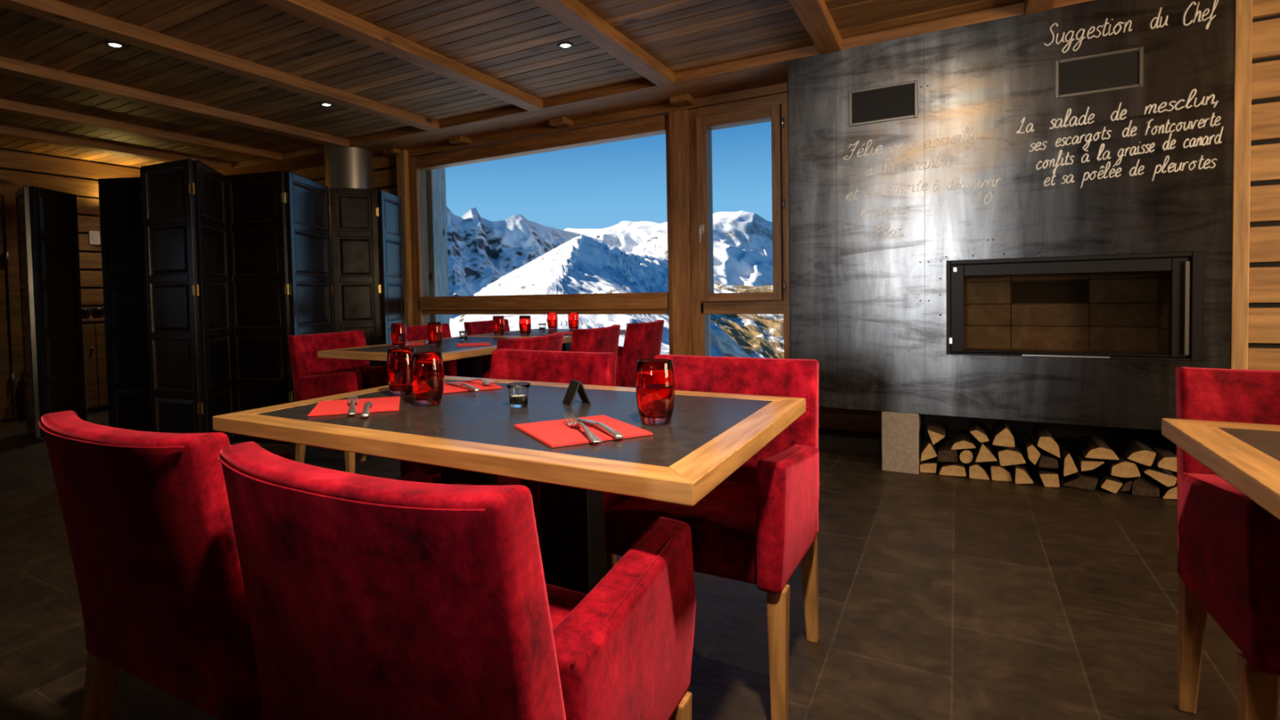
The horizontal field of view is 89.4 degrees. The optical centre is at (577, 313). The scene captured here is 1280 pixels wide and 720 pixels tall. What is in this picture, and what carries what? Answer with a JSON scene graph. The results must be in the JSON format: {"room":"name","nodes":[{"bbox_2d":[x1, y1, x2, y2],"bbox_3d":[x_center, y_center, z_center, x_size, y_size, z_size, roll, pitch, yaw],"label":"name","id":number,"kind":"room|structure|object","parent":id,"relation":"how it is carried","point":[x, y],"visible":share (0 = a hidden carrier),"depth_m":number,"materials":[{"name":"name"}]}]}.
{"room":"restaurant dining room","nodes":[
{"label":"restaurant dining room","id":0,"kind":"room"},
{"bbox_2d":[0,147,140,421],"bbox_3d":[-5.991,-0.192,4.162,0.150,2.390,7.500,0,2,31],"label":"wall","id":1,"kind":"structure","parent":0,"point":[79,177],"depth_m":6.15,"materials":[{"name":"brown wood"}]},
{"bbox_2d":[0,183,26,420],"bbox_3d":[-5.243,-0.082,5.225,0.060,2.070,1.180,0,2,31],"label":"door","id":2,"kind":"structure","parent":1,"relation":"in","point":[12,393],"depth_m":5.65,"materials":[{"name":"brown wood"}]},
{"bbox_2d":[88,231,100,244],"bbox_3d":[-4.675,-0.737,6.231,0.018,0.130,0.090,0,2,31],"label":"switch plate","id":3,"kind":"object","parent":1,"relation":"attached to","point":[94,236],"visible":1,"depth_m":6.23,"materials":[{"name":"white plastic"}]},
{"bbox_2d":[290,154,397,365],"bbox_3d":[-2.773,-0.341,6.679,2.840,2.390,0.150,0,2,31],"label":"wall","id":4,"kind":"structure","parent":0,"point":[384,166],"depth_m":6.01,"materials":[{"name":"brown wood"}]},
{"bbox_2d":[395,149,413,326],"bbox_3d":[-1.525,-0.313,5.907,0.097,2.333,0.195,0,2,31],"label":"trim","id":5,"kind":"structure","parent":4,"relation":"attached to","point":[402,160],"depth_m":5.80,"materials":[{"name":"brown wood"}]},
{"bbox_2d":[408,115,668,325],"bbox_3d":[-0.405,-0.283,5.261,2.489,2.270,0.132,0,2,31],"label":"window","id":6,"kind":"structure","parent":4,"relation":"in","point":[639,303],"depth_m":5.25,"materials":[{"name":"brown wood"}]},
{"bbox_2d":[0,0,1024,168],"bbox_3d":[-1.405,-1.455,1.460,10.900,0.120,8.000,0,2,31],"label":"ceiling","id":7,"kind":"structure","parent":0,"point":[514,43],"depth_m":3.63,"materials":[{"name":"brown wood"}]},
{"bbox_2d":[0,124,231,171],"bbox_3d":[-5.332,-1.349,3.477,0.115,0.067,7.079,0,2,31],"label":"ceiling beam","id":8,"kind":"structure","parent":7,"relation":"attached to","point":[5,131],"depth_m":5.49,"materials":[{"name":"brown wood"}]},
{"bbox_2d":[0,97,282,161],"bbox_3d":[-4.634,-1.351,3.066,0.115,0.067,7.079,0,2,31],"label":"ceiling beam","id":9,"kind":"structure","parent":7,"relation":"attached to","point":[8,106],"depth_m":4.97,"materials":[{"name":"brown wood"}]},
{"bbox_2d":[0,55,349,147],"bbox_3d":[-3.829,-1.352,2.591,0.115,0.067,7.079,0,2,31],"label":"ceiling beam","id":10,"kind":"structure","parent":7,"relation":"attached to","point":[8,66],"depth_m":4.26,"materials":[{"name":"brown wood"}]},
{"bbox_2d":[0,0,439,131],"bbox_3d":[-2.933,-1.353,2.063,0.115,0.067,7.079,0,2,31],"label":"ceiling beam","id":11,"kind":"structure","parent":7,"relation":"attached to","point":[54,11],"depth_m":3.49,"materials":[{"name":"brown wood"}]},
{"bbox_2d":[257,0,542,111],"bbox_3d":[-2.087,-1.354,1.564,0.115,0.067,7.079,0,2,31],"label":"ceiling beam","id":12,"kind":"structure","parent":7,"relation":"attached to","point":[320,13],"depth_m":3.43,"materials":[{"name":"brown wood"}]},
{"bbox_2d":[528,0,675,86],"bbox_3d":[-1.226,-1.356,1.057,0.115,0.067,7.079,0,2,31],"label":"ceiling beam","id":13,"kind":"structure","parent":7,"relation":"attached to","point":[575,15],"depth_m":3.34,"materials":[{"name":"brown wood"}]},
{"bbox_2d":[788,0,842,54],"bbox_3d":[-0.375,-1.357,0.554,0.115,0.067,7.079,0,2,31],"label":"beam","id":14,"kind":"structure","parent":7,"relation":"attached to","point":[815,15],"depth_m":3.22,"materials":[{"name":"brown wood"}]},
{"bbox_2d":[1023,0,1055,14],"bbox_3d":[0.440,-1.358,0.074,0.115,0.067,7.079,0,2,31],"label":"trim","id":15,"kind":"structure","parent":7,"relation":"attached to","point":[1030,6],"depth_m":3.05,"materials":[{"name":"brown wood"}]},
{"bbox_2d":[0,410,1279,719],"bbox_3d":[-1.399,1.047,1.464,10.900,0.100,7.820,0,2,31],"label":"floor","id":16,"kind":"structure","parent":0,"point":[940,597],"depth_m":2.02,"materials":[{"name":"tile"}]},
{"bbox_2d":[15,186,86,438],"bbox_3d":[-4.101,-0.010,4.914,0.396,1.860,0.404,-2,2,-18],"label":"folding screen","id":17,"kind":"object","parent":16,"relation":"on","point":[47,229],"visible":0.93,"depth_m":4.88,"materials":[{"name":"black wood"}]},
{"bbox_2d":[82,317,108,413],"bbox_3d":[-4.521,0.474,6.149,0.353,0.868,0.800,0,2,31],"label":"base cabinet","id":18,"kind":"object","parent":16,"relation":"on","point":[93,329],"visible":0.27,"depth_m":5.95,"materials":[{"name":"brown wood"}]},
{"bbox_2d":[38,410,432,719],"bbox_3d":[-0.660,0.582,1.290,0.532,0.811,0.556,0,2,29],"label":"armchair","id":19,"kind":"object","parent":16,"relation":"on","point":[147,517],"visible":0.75,"depth_m":1.03,"materials":[{"name":"red fabric"}]},
{"bbox_2d":[97,158,404,444],"bbox_3d":[-2.152,-0.043,4.674,2.139,1.860,1.037,-2,2,-33],"label":"folding screen","id":20,"kind":"object","parent":16,"relation":"on","point":[208,274],"visible":0.79,"depth_m":4.44,"materials":[{"name":"black wood"}]},
{"bbox_2d":[288,330,388,473],"bbox_3d":[-1.279,0.516,3.682,0.556,0.811,0.532,0,2,31],"label":"armchair","id":21,"kind":"object","parent":16,"relation":"on","point":[313,376],"visible":0.47,"depth_m":3.63,"materials":[{"name":"red fabric"}]},
{"bbox_2d":[324,144,373,332],"bbox_3d":[-2.047,-0.324,5.862,0.410,2.380,0.410,0,2,31],"label":"flue pipe","id":22,"kind":"object","parent":16,"relation":"on","point":[348,166],"visible":0.17,"depth_m":5.66,"materials":[{"name":"silver metal"}]},
{"bbox_2d":[317,335,564,479],"bbox_3d":[-0.710,0.541,3.667,0.790,0.740,1.170,0,2,31],"label":"dining table","id":23,"kind":"object","parent":16,"relation":"on","point":[468,358],"visible":0.38,"depth_m":3.41,"materials":[{"name":"brown wood"}]},
{"bbox_2d":[391,323,406,347],"bbox_3d":[-0.967,0.116,3.479,0.082,0.130,0.082,-1,2,0],"label":"drinking glass","id":24,"kind":"object","parent":23,"relation":"on","point":[398,331],"visible":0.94,"depth_m":3.45,"materials":[{"name":"red glass"}]},
{"bbox_2d":[426,321,442,346],"bbox_3d":[-0.778,0.111,3.513,0.082,0.130,0.082,-3,2,-40],"label":"drinking glass","id":25,"kind":"object","parent":23,"relation":"on","point":[434,330],"visible":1,"depth_m":3.48,"materials":[{"name":"red glass"}]},
{"bbox_2d":[405,323,491,377],"bbox_3d":[-0.901,0.484,4.421,0.556,0.811,0.532,0,2,31],"label":"armchair","id":26,"kind":"object","parent":16,"relation":"on","point":[414,333],"visible":0.2,"depth_m":4.47,"materials":[{"name":"red fabric"}]},
{"bbox_2d":[217,440,695,719],"bbox_3d":[-0.162,0.581,0.984,0.532,0.811,0.556,0,2,31],"label":"armchair","id":27,"kind":"object","parent":16,"relation":"on","point":[368,597],"visible":1,"depth_m":0.75,"materials":[{"name":"red fabric"}]},
{"bbox_2d":[463,319,510,335],"bbox_3d":[-0.533,0.458,5.005,0.556,0.811,0.532,0,2,31],"label":"armchair","id":28,"kind":"object","parent":16,"relation":"on","point":[479,327],"visible":0.2,"depth_m":5.03,"materials":[{"name":"red fabric"}]},
{"bbox_2d":[400,348,616,574],"bbox_3d":[-0.187,0.545,2.112,0.532,0.811,0.556,0,2,31],"label":"armchair","id":29,"kind":"object","parent":16,"relation":"on","point":[593,368],"visible":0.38,"depth_m":2.22,"materials":[{"name":"red fabric"}]},
{"bbox_2d":[212,375,805,594],"bbox_3d":[-0.141,0.597,1.579,1.198,0.740,0.800,0,2,31],"label":"dining table","id":30,"kind":"object","parent":16,"relation":"on","point":[473,437],"visible":0.67,"depth_m":1.37,"materials":[{"name":"brown wood"}]},
{"bbox_2d":[307,396,399,416],"bbox_3d":[-0.555,0.232,1.622,0.205,0.004,0.205,-2,2,-14],"label":"napkin","id":31,"kind":"object","parent":30,"relation":"on","point":[388,403],"visible":0.94,"depth_m":1.60,"materials":[{"name":"red paper"}]},
{"bbox_2d":[347,393,358,414],"bbox_3d":[-0.551,0.220,1.576,0.025,0.020,0.199,-2,2,-19],"label":"fork","id":32,"kind":"object","parent":31,"relation":"on","point":[352,411],"visible":1,"depth_m":1.54,"materials":[{"name":"silver metal"}]},
{"bbox_2d":[386,346,415,396],"bbox_3d":[-0.490,0.161,1.797,0.082,0.130,0.082,0,2,40],"label":"drinking glass","id":33,"kind":"object","parent":30,"relation":"on","point":[399,360],"visible":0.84,"depth_m":1.76,"materials":[{"name":"red glass"}]},
{"bbox_2d":[411,351,444,406],"bbox_3d":[-0.379,0.165,1.631,0.082,0.130,0.082,-2,2,-10],"label":"drinking glass","id":34,"kind":"object","parent":30,"relation":"on","point":[427,367],"visible":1,"depth_m":1.60,"materials":[{"name":"red glass"}]},
{"bbox_2d":[443,380,502,393],"bbox_3d":[-0.343,0.217,1.929,0.185,0.004,0.185,-2,2,-25],"label":"napkin","id":35,"kind":"object","parent":30,"relation":"on","point":[448,388],"visible":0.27,"depth_m":1.90,"materials":[{"name":"red paper"}]},
{"bbox_2d":[506,382,530,408],"bbox_3d":[-0.144,0.199,1.575,0.060,0.056,0.060,0,2,31],"label":"candle holder","id":36,"kind":"object","parent":30,"relation":"on","point":[517,391],"visible":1,"depth_m":1.55,"materials":[{"name":"clear glass"}]},
{"bbox_2d":[562,379,591,405],"bbox_3d":[-0.002,0.195,1.600,0.058,0.056,0.050,-2,2,-23],"label":"tent card","id":37,"kind":"object","parent":30,"relation":"on","point":[575,386],"visible":1,"depth_m":1.59,"materials":[{"name":"black"}]},
{"bbox_2d":[514,414,653,447],"bbox_3d":[0.006,0.231,1.284,0.210,0.004,0.210,-2,2,-24],"label":"napkin","id":38,"kind":"object","parent":30,"relation":"on","point":[553,433],"visible":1,"depth_m":1.26,"materials":[{"name":"red paper"}]},
{"bbox_2d":[563,412,602,442],"bbox_3d":[0.008,0.219,1.251,0.025,0.020,0.199,-2,2,-16],"label":"fork","id":39,"kind":"object","parent":38,"relation":"on","point":[592,437],"visible":1,"depth_m":1.22,"materials":[{"name":"silver metal"}]},
{"bbox_2d":[575,417,623,439],"bbox_3d":[0.038,0.221,1.283,0.020,0.013,0.211,-2,2,-22],"label":"table knife","id":40,"kind":"object","parent":38,"relation":"on","point":[613,433],"visible":0.92,"depth_m":1.23,"materials":[{"name":"silver metal"}]},
{"bbox_2d":[635,358,675,425],"bbox_3d":[0.163,0.163,1.346,0.082,0.130,0.082,0,2,31],"label":"drinking glass","id":41,"kind":"object","parent":30,"relation":"on","point":[655,378],"visible":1,"depth_m":1.31,"materials":[{"name":"red"}]},
{"bbox_2d":[483,332,564,378],"bbox_3d":[-0.389,0.511,3.273,0.556,0.811,0.532,0,2,31],"label":"armchair","id":42,"kind":"object","parent":16,"relation":"on","point":[552,342],"visible":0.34,"depth_m":3.10,"materials":[{"name":"red fabric"}]},
{"bbox_2d":[470,328,626,351],"bbox_3d":[-0.190,0.501,4.549,0.790,0.740,0.830,0,2,31],"label":"dining table","id":43,"kind":"object","parent":16,"relation":"on","point":[534,332],"visible":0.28,"depth_m":4.53,"materials":[{"name":"brown wood"}]},
{"bbox_2d":[492,315,504,335],"bbox_3d":[-0.531,0.079,4.336,0.082,0.130,0.082,-1,2,10],"label":"drinking glass","id":44,"kind":"object","parent":43,"relation":"on","point":[498,322],"visible":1,"depth_m":4.30,"materials":[{"name":"red glass"}]},
{"bbox_2d":[519,315,531,335],"bbox_3d":[-0.347,0.078,4.274,0.082,0.130,0.082,-2,2,-30],"label":"drinking glass","id":45,"kind":"object","parent":43,"relation":"on","point":[525,322],"visible":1,"depth_m":4.24,"materials":[{"name":"red glass"}]},
{"bbox_2d":[546,312,557,329],"bbox_3d":[-0.189,0.055,4.877,0.082,0.130,0.082,-1,2,20],"label":"drinking glass","id":46,"kind":"object","parent":43,"relation":"on","point":[552,317],"visible":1,"depth_m":4.84,"materials":[{"name":"red glass"}]},
{"bbox_2d":[568,312,578,330],"bbox_3d":[-0.029,0.056,4.736,0.082,0.130,0.082,-2,2,-20],"label":"drinking glass","id":47,"kind":"object","parent":43,"relation":"on","point":[573,317],"visible":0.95,"depth_m":4.70,"materials":[{"name":"red glass"}]},
{"bbox_2d":[569,324,620,369],"bbox_3d":[-0.046,0.482,3.952,0.556,0.811,0.532,0,2,31],"label":"armchair","id":48,"kind":"object","parent":16,"relation":"on","point":[602,340],"visible":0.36,"depth_m":3.72,"materials":[{"name":"red fabric"}]},
{"bbox_2d":[568,320,664,387],"bbox_3d":[0.301,0.457,4.502,0.556,0.811,0.532,0,2,31],"label":"armchair","id":49,"kind":"object","parent":16,"relation":"on","point":[643,340],"visible":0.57,"depth_m":4.22,"materials":[{"name":"red fabric"}]},
{"bbox_2d":[665,108,701,355],"bbox_3d":[0.767,-0.285,4.565,0.245,2.270,0.140,0,2,31],"label":"post","id":50,"kind":"object","parent":16,"relation":"on","point":[684,304],"depth_m":4.50,"materials":[{"name":"brown wood"}]},
{"bbox_2d":[604,354,819,719],"bbox_3d":[0.370,0.544,1.778,0.532,0.811,0.556,0,2,31],"label":"armchair","id":51,"kind":"object","parent":16,"relation":"on","point":[757,526],"visible":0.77,"depth_m":1.61,"materials":[{"name":"red fabric"}]},
{"bbox_2d":[881,411,921,474],"bbox_3d":[1.837,0.694,3.641,0.179,0.329,0.329,0,2,31],"label":"concrete block","id":52,"kind":"object","parent":16,"relation":"on","point":[901,433],"visible":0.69,"depth_m":3.50,"materials":[{"name":"concrete"}]},
{"bbox_2d":[920,452,937,472],"bbox_3d":[1.973,0.827,3.607,0.079,0.057,0.302,0,2,31],"label":"log","id":53,"kind":"object","parent":16,"relation":"on","point":[929,465],"visible":0.79,"depth_m":3.49,"materials":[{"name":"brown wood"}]},
{"bbox_2d":[920,435,937,461],"bbox_3d":[1.969,0.741,3.593,0.077,0.103,0.302,0,2,31],"label":"log","id":54,"kind":"object","parent":53,"relation":"on","point":[930,451],"visible":0.9,"depth_m":3.47,"materials":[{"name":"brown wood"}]},
{"bbox_2d":[927,420,946,444],"bbox_3d":[1.995,0.657,3.569,0.083,0.078,0.302,0,2,31],"label":"log","id":55,"kind":"object","parent":54,"relation":"on","point":[936,431],"visible":1,"depth_m":3.48,"materials":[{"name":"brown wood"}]},
{"bbox_2d":[939,453,965,476],"bbox_3d":[2.064,0.826,3.539,0.123,0.059,0.302,0,2,31],"label":"log","id":56,"kind":"object","parent":16,"relation":"on","point":[949,468],"visible":0.73,"depth_m":3.42,"materials":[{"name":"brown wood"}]},
{"bbox_2d":[937,439,958,462],"bbox_3d":[2.051,0.752,3.559,0.094,0.068,0.302,0,2,31],"label":"log","id":57,"kind":"object","parent":56,"relation":"on","point":[945,454],"visible":0.87,"depth_m":3.44,"materials":[{"name":"brown wood"}]},
{"bbox_2d":[951,429,975,449],"bbox_3d":[2.101,0.687,3.506,0.113,0.054,0.302,0,2,31],"label":"log","id":58,"kind":"object","parent":57,"relation":"on","point":[961,439],"visible":0.95,"depth_m":3.43,"materials":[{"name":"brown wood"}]},
{"bbox_2d":[959,448,973,463],"bbox_3d":[2.116,0.745,3.503,0.062,0.070,0.302,0,2,31],"label":"log","id":59,"kind":"object","parent":56,"relation":"on","point":[966,455],"visible":0.75,"depth_m":3.38,"materials":[{"name":"beige wood"}]},
{"bbox_2d":[968,452,989,479],"bbox_3d":[2.167,0.819,3.477,0.090,0.075,0.302,0,2,31],"label":"log","id":60,"kind":"object","parent":16,"relation":"on","point":[977,470],"visible":0.79,"depth_m":3.36,"materials":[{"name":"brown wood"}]},
{"bbox_2d":[973,440,997,462],"bbox_3d":[2.183,0.715,3.443,0.097,0.098,0.302,0,2,31],"label":"log","id":61,"kind":"object","parent":60,"relation":"on","point":[984,451],"visible":0.87,"depth_m":3.33,"materials":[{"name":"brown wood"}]},
{"bbox_2d":[968,420,989,442],"bbox_3d":[2.162,0.631,3.468,0.086,0.062,0.302,0,2,31],"label":"log","id":62,"kind":"object","parent":61,"relation":"on","point":[977,428],"visible":1,"depth_m":3.37,"materials":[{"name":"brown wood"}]},
{"bbox_2d":[989,453,1012,481],"bbox_3d":[2.256,0.818,3.436,0.092,0.074,0.302,0,2,31],"label":"log","id":63,"kind":"object","parent":16,"relation":"on","point":[998,473],"visible":0.83,"depth_m":3.32,"materials":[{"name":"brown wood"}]},
{"bbox_2d":[995,440,1025,466],"bbox_3d":[2.277,0.729,3.387,0.116,0.085,0.302,0,2,31],"label":"log","id":64,"kind":"object","parent":63,"relation":"on","point":[1007,455],"visible":0.83,"depth_m":3.27,"materials":[{"name":"beige wood"}]},
{"bbox_2d":[990,419,1014,447],"bbox_3d":[2.248,0.623,3.407,0.095,0.096,0.302,0,2,31],"label":"log","id":65,"kind":"object","parent":64,"relation":"on","point":[1001,434],"visible":0.96,"depth_m":3.29,"materials":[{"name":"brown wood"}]},
{"bbox_2d":[1010,463,1033,484],"bbox_3d":[2.327,0.815,3.368,0.078,0.079,0.302,0,2,31],"label":"log","id":66,"kind":"object","parent":16,"relation":"on","point":[1021,474],"visible":0.82,"depth_m":3.25,"materials":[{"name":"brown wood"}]},
{"bbox_2d":[1035,462,1059,487],"bbox_3d":[2.418,0.821,3.321,0.080,0.068,0.302,0,2,31],"label":"log","id":67,"kind":"object","parent":16,"relation":"on","point":[1049,476],"visible":0.84,"depth_m":3.20,"materials":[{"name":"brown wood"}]},
{"bbox_2d":[1035,444,1057,468],"bbox_3d":[2.417,0.735,3.327,0.080,0.052,0.302,0,2,31],"label":"log","id":68,"kind":"object","parent":67,"relation":"on","point":[1046,460],"visible":0.76,"depth_m":3.21,"materials":[{"name":"brown wood"}]},
{"bbox_2d":[1022,433,1040,464],"bbox_3d":[2.364,0.702,3.354,0.056,0.099,0.302,0,2,31],"label":"log","id":69,"kind":"object","parent":68,"relation":"on","point":[1032,451],"visible":1,"depth_m":3.23,"materials":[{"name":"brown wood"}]},
{"bbox_2d":[1031,425,1060,457],"bbox_3d":[2.420,0.656,3.329,0.092,0.100,0.302,0,2,31],"label":"log","id":70,"kind":"object","parent":68,"relation":"on","point":[1043,438],"visible":1,"depth_m":3.21,"materials":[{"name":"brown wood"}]},
{"bbox_2d":[1055,463,1097,490],"bbox_3d":[2.541,0.825,3.284,0.140,0.058,0.302,0,2,31],"label":"log","id":71,"kind":"object","parent":16,"relation":"on","point":[1087,480],"visible":0.81,"depth_m":3.17,"materials":[{"name":"brown wood"}]},
{"bbox_2d":[1055,440,1078,475],"bbox_3d":[2.494,0.736,3.281,0.057,0.116,0.302,0,2,31],"label":"log","id":72,"kind":"object","parent":71,"relation":"on","point":[1066,464],"visible":0.9,"depth_m":3.17,"materials":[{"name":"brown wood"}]},
{"bbox_2d":[1071,448,1104,471],"bbox_3d":[2.573,0.735,3.245,0.091,0.055,0.302,0,2,31],"label":"log","id":73,"kind":"object","parent":71,"relation":"on","point":[1084,464],"visible":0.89,"depth_m":3.14,"materials":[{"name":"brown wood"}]},
{"bbox_2d":[1075,435,1119,459],"bbox_3d":[2.595,0.665,3.219,0.129,0.056,0.302,0,2,31],"label":"log","id":74,"kind":"object","parent":73,"relation":"on","point":[1090,446],"visible":1,"depth_m":3.13,"materials":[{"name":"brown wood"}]},
{"bbox_2d":[1091,465,1123,493],"bbox_3d":[2.636,0.822,3.211,0.082,0.064,0.302,0,2,31],"label":"log","id":75,"kind":"object","parent":16,"relation":"on","point":[1106,481],"visible":0.81,"depth_m":3.12,"materials":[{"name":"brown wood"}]},
{"bbox_2d":[1102,448,1140,477],"bbox_3d":[2.663,0.730,3.164,0.107,0.076,0.302,0,2,31],"label":"log","id":76,"kind":"object","parent":75,"relation":"on","point":[1123,467],"visible":0.84,"depth_m":3.05,"materials":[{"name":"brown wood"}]},
{"bbox_2d":[1117,476,1132,491],"bbox_3d":[2.686,0.813,3.188,0.043,0.056,0.302,0,2,31],"label":"log","id":77,"kind":"object","parent":16,"relation":"on","point":[1126,482],"visible":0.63,"depth_m":3.06,"materials":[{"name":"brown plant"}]},
{"bbox_2d":[1129,469,1159,497],"bbox_3d":[2.756,0.808,3.163,0.100,0.092,0.302,0,2,31],"label":"log","id":78,"kind":"object","parent":16,"relation":"on","point":[1141,485],"visible":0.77,"depth_m":3.04,"materials":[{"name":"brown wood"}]},
{"bbox_2d":[1148,475,1177,498],"bbox_3d":[2.825,0.820,3.108,0.057,0.067,0.302,0,2,31],"label":"log","id":79,"kind":"object","parent":16,"relation":"on","point":[1166,492],"visible":0.45,"depth_m":3.00,"materials":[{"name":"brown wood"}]},
{"bbox_2d":[1132,460,1177,486],"bbox_3d":[2.774,0.756,3.107,0.116,0.071,0.302,0,2,31],"label":"log","id":80,"kind":"object","parent":79,"relation":"on","point":[1163,476],"visible":0.83,"depth_m":2.99,"materials":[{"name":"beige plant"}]},
{"bbox_2d":[1114,437,1155,466],"bbox_3d":[2.721,0.670,3.146,0.104,0.074,0.302,0,2,31],"label":"log","id":81,"kind":"object","parent":80,"relation":"on","point":[1134,449],"visible":1,"depth_m":3.06,"materials":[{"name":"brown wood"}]},
{"bbox_2d":[1146,443,1177,471],"bbox_3d":[2.796,0.685,3.089,0.074,0.069,0.302,0,2,31],"label":"log","id":82,"kind":"object","parent":80,"relation":"on","point":[1165,459],"visible":0.68,"depth_m":2.98,"materials":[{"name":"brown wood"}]},
{"bbox_2d":[1161,417,1279,519],"bbox_3d":[1.495,0.593,0.655,1.200,0.740,0.800,0,2,31],"label":"dining table","id":83,"kind":"object","parent":16,"relation":"on","point":[1246,455],"visible":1,"depth_m":1.05,"materials":[{"name":"brown wood"}]},
{"bbox_2d":[1175,367,1279,719],"bbox_3d":[1.521,0.539,1.216,0.532,0.811,0.556,0,2,31],"label":"armchair","id":84,"kind":"object","parent":16,"relation":"on","point":[1228,544],"visible":0.95,"depth_m":1.28,"materials":[{"name":"red fabric"}]},
{"bbox_2d":[787,82,1177,481],"bbox_3d":[2.318,-0.358,3.682,2.145,2.410,0.120,0,2,31],"label":"wall","id":85,"kind":"structure","parent":0,"point":[1068,434],"depth_m":3.57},
{"bbox_2d":[408,82,788,156],"bbox_3d":[-0.057,-1.454,5.022,3.335,0.061,0.140,0,2,31],"label":"trim","id":86,"kind":"structure","parent":85,"relation":"attached to","point":[663,109],"depth_m":4.77,"materials":[{"name":"brown wood"}]},
{"bbox_2d":[696,92,791,359],"bbox_3d":[1.116,-0.284,4.323,0.608,2.270,0.203,0,2,31],"label":"window","id":87,"kind":"structure","parent":85,"relation":"in","point":[774,108],"depth_m":4.26,"materials":[{"name":"brown wood"}]},
{"bbox_2d":[818,406,881,433],"bbox_3d":[1.693,0.655,3.997,0.745,0.130,0.050,0,2,31],"label":"baseboard","id":88,"kind":"structure","parent":85,"relation":"attached to","point":[853,420],"depth_m":3.97,"materials":[{"name":"wood"}]},
{"bbox_2d":[787,0,1234,430],"bbox_3d":[2.150,-0.474,3.455,1.871,2.003,0.434,0,2,31],"label":"fireplace","id":89,"kind":"object","parent":85,"relation":"attached to","point":[1091,140],"visible":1,"depth_m":3.23,"materials":[{"name":"metal"}]},
{"bbox_2d":[852,83,914,123],"bbox_3d":[1.649,-1.134,3.478,0.310,0.167,0.005,0,2,31],"label":"vent grille","id":90,"kind":"object","parent":89,"relation":"attached to","point":[887,103],"depth_m":3.47,"materials":[{"name":"black"}]},
{"bbox_2d":[946,250,1204,361],"bbox_3d":[2.366,-0.034,3.130,0.992,0.491,0.056,0,2,31],"label":"stove","id":91,"kind":"object","parent":89,"relation":"in","point":[1186,288],"depth_m":3.05,"materials":[{"name":"black metal"}]},
{"bbox_2d":[1058,50,1138,95],"bbox_3d":[2.437,-1.125,3.014,0.298,0.154,0.005,0,2,31],"label":"vent grille","id":92,"kind":"object","parent":89,"relation":"attached to","point":[1109,71],"depth_m":3.01,"materials":[{"name":"black"}]},
{"bbox_2d":[1248,0,1279,370],"bbox_3d":[3.896,-0.336,2.289,2.212,2.390,0.150,0,2,31],"label":"wall","id":93,"kind":"structure","parent":0,"point":[1264,317],"depth_m":2.76,"materials":[{"name":"brown wood"}]},
{"bbox_2d":[215,0,1093,175],"bbox_3d":[0.363,-1.502,4.459,10.500,0.061,0.414,0,2,31],"label":"ceiling beam","id":94,"kind":"structure","parent":93,"relation":"attached to","point":[769,69],"depth_m":4.42,"materials":[{"name":"brown wood"}]},
{"bbox_2d":[448,135,471,146],"bbox_3d":[-0.975,-1.457,5.429,0.130,0.044,0.190,0,2,31],"label":"trim","id":95,"kind":"structure","parent":94,"relation":"attached to","point":[460,140],"depth_m":5.37,"materials":[{"name":"brown wood"}]},
{"bbox_2d":[548,116,573,128],"bbox_3d":[-0.113,-1.458,4.921,0.130,0.044,0.190,0,2,31],"label":"trim","id":96,"kind":"structure","parent":94,"relation":"attached to","point":[562,122],"depth_m":4.86,"materials":[{"name":"brown wood"}]},
{"bbox_2d":[669,93,694,107],"bbox_3d":[0.731,-1.459,4.423,0.130,0.044,0.190,0,2,31],"label":"trim","id":97,"kind":"structure","parent":94,"relation":"attached to","point":[686,100],"depth_m":4.36,"materials":[{"name":"brown wood"}]},
{"bbox_2d":[1230,0,1253,369],"bbox_3d":[2.901,-0.333,2.831,0.054,2.390,0.104,0,2,31],"label":"wooden post","id":98,"kind":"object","parent":93,"relation":"attached to","point":[1242,67],"depth_m":2.78,"materials":[{"name":"brown wood"}]},
{"label":"outside","id":99,"kind":"structure","parent":0,"visible":0},
{"bbox_2d":[710,281,783,358],"bbox_3d":[105.279,5.262,456.454,205.005,75.293,387.906,0,2,31],"label":"mountainside","id":100,"kind":"structure","parent":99,"point":[760,335],"depth_m":408.52,"materials":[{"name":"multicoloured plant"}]},
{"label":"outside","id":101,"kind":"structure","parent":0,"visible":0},
{"bbox_2d":[446,206,608,319],"bbox_3d":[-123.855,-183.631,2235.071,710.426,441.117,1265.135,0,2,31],"label":"mountain ridge","id":102,"kind":"object","parent":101,"point":[481,251],"visible":0.29,"depth_m":2165.97,"materials":[{"name":"snow"}]},
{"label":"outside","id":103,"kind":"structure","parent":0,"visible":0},
{"bbox_2d":[564,210,773,325],"bbox_3d":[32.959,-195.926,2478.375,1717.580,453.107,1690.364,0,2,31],"label":"mountain ridge","id":104,"kind":"object","parent":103,"point":[743,240],"visible":0.12,"depth_m":2209.23,"materials":[{"name":"snow"}]},
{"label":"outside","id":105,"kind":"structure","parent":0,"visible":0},
{"bbox_2d":[617,340,624,346],"bbox_3d":[-1.261,4.783,93.256,93.086,10.839,150.000,0,2,31],"label":"snow field","id":106,"kind":"structure","parent":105,"point":[620,342],"depth_m":123.52,"materials":[{"name":"snow"}]},
{"bbox_2d":[425,167,449,326],"bbox_3d":[-1.438,-0.161,6.301,0.302,4.400,0.200,0,2,31],"label":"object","id":107,"kind":"object","parent":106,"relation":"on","point":[436,197],"visible":0.02,"depth_m":6.17,"materials":[{"name":"grey wood"}]},
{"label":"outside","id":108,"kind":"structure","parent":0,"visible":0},
{"bbox_2d":[449,234,669,354],"bbox_3d":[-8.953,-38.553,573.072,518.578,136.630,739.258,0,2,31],"label":"mountain","id":109,"kind":"structure","parent":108,"point":[560,270],"depth_m":498.15},
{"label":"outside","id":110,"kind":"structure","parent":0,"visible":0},
{"bbox_2d":[575,235,751,357],"bbox_3d":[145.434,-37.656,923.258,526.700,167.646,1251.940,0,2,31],"label":"mountain","id":111,"kind":"structure","parent":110,"point":[631,273],"depth_m":911.55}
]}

